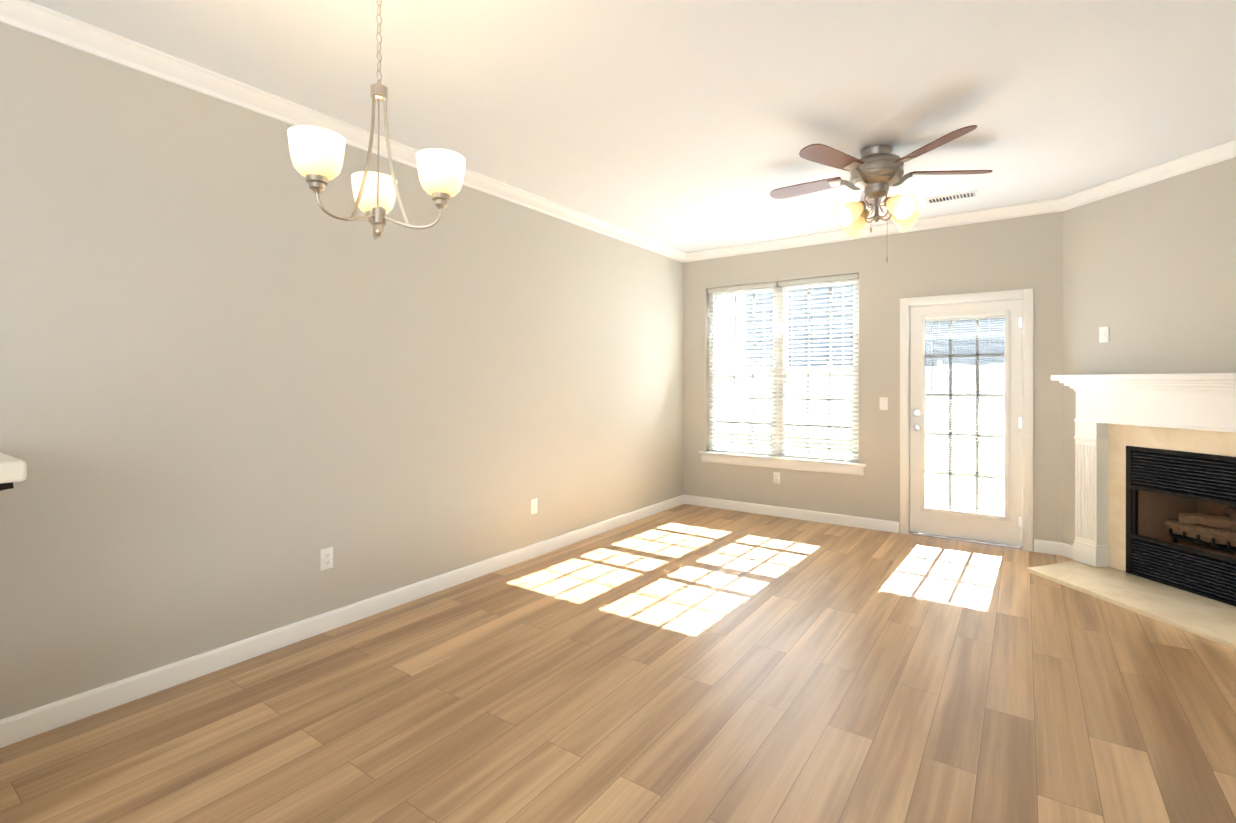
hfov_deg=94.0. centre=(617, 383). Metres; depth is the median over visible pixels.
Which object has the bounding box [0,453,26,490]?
bar
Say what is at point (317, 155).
chandelier
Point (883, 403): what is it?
light switch
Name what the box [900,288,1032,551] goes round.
door unit
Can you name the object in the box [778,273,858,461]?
blind
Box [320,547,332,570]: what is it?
electrical outlet
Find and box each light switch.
[880,397,887,409]
[1099,326,1108,342]
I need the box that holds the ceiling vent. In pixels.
[923,190,978,204]
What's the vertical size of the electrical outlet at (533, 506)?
0.115 m
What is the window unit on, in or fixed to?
in the wall at (1024, 252)
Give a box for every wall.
[0,23,683,719]
[684,211,1062,550]
[1063,157,1235,544]
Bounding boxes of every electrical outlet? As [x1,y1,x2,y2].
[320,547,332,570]
[531,498,536,513]
[773,472,779,483]
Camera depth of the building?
16.17 m
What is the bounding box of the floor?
[0,504,1235,822]
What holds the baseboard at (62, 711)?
attached to the wall at (244, 379)
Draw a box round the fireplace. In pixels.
[1027,373,1235,649]
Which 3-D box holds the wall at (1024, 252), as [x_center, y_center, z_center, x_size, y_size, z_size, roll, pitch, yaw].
[2.796,-0.042,5.116,4.930,2.790,0.150,0,0,35]
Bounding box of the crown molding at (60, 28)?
[0,0,1235,262]
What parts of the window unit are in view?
sill, glass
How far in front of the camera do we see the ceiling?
2.79 m
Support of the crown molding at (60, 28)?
attached to the wall at (244, 379)
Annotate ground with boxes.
[717,433,1004,487]
[925,481,1004,515]
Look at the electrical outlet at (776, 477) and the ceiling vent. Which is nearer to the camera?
the ceiling vent
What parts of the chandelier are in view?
lamp shade, lamp shade, lamp shade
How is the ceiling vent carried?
in the ceiling
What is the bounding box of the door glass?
[926,315,1003,514]
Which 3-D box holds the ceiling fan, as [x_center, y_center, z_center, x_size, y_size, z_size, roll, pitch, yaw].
[1.559,-1.086,3.593,1.277,0.696,1.317,0,0,35]
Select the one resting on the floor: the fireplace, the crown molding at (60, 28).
the fireplace
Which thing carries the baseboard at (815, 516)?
attached to the wall at (1024, 252)
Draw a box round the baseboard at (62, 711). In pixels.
[0,495,683,747]
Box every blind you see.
[708,282,777,455]
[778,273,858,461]
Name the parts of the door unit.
knob, glass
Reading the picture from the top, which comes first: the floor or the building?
the building
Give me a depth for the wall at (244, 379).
2.87 m
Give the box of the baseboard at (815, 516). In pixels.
[684,495,899,532]
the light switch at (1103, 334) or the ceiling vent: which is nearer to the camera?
the light switch at (1103, 334)
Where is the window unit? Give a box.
[698,273,866,475]
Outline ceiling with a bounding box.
[28,0,1235,252]
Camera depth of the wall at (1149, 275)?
3.90 m
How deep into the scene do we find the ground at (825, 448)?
11.34 m
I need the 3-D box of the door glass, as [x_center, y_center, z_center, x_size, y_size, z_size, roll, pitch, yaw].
[2.964,0.265,4.945,0.579,1.666,0.051,0,0,35]
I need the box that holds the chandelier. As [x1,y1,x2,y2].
[287,0,465,239]
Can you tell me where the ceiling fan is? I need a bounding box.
[770,125,992,261]
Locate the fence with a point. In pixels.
(940, 365)
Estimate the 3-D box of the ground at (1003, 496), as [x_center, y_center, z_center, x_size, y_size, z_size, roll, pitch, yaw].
[3.650,1.431,6.566,26.000,0.120,3.199,0,0,35]
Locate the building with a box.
[745,284,1004,439]
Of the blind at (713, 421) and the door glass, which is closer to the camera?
the door glass
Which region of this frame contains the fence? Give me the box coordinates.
[717,360,1004,447]

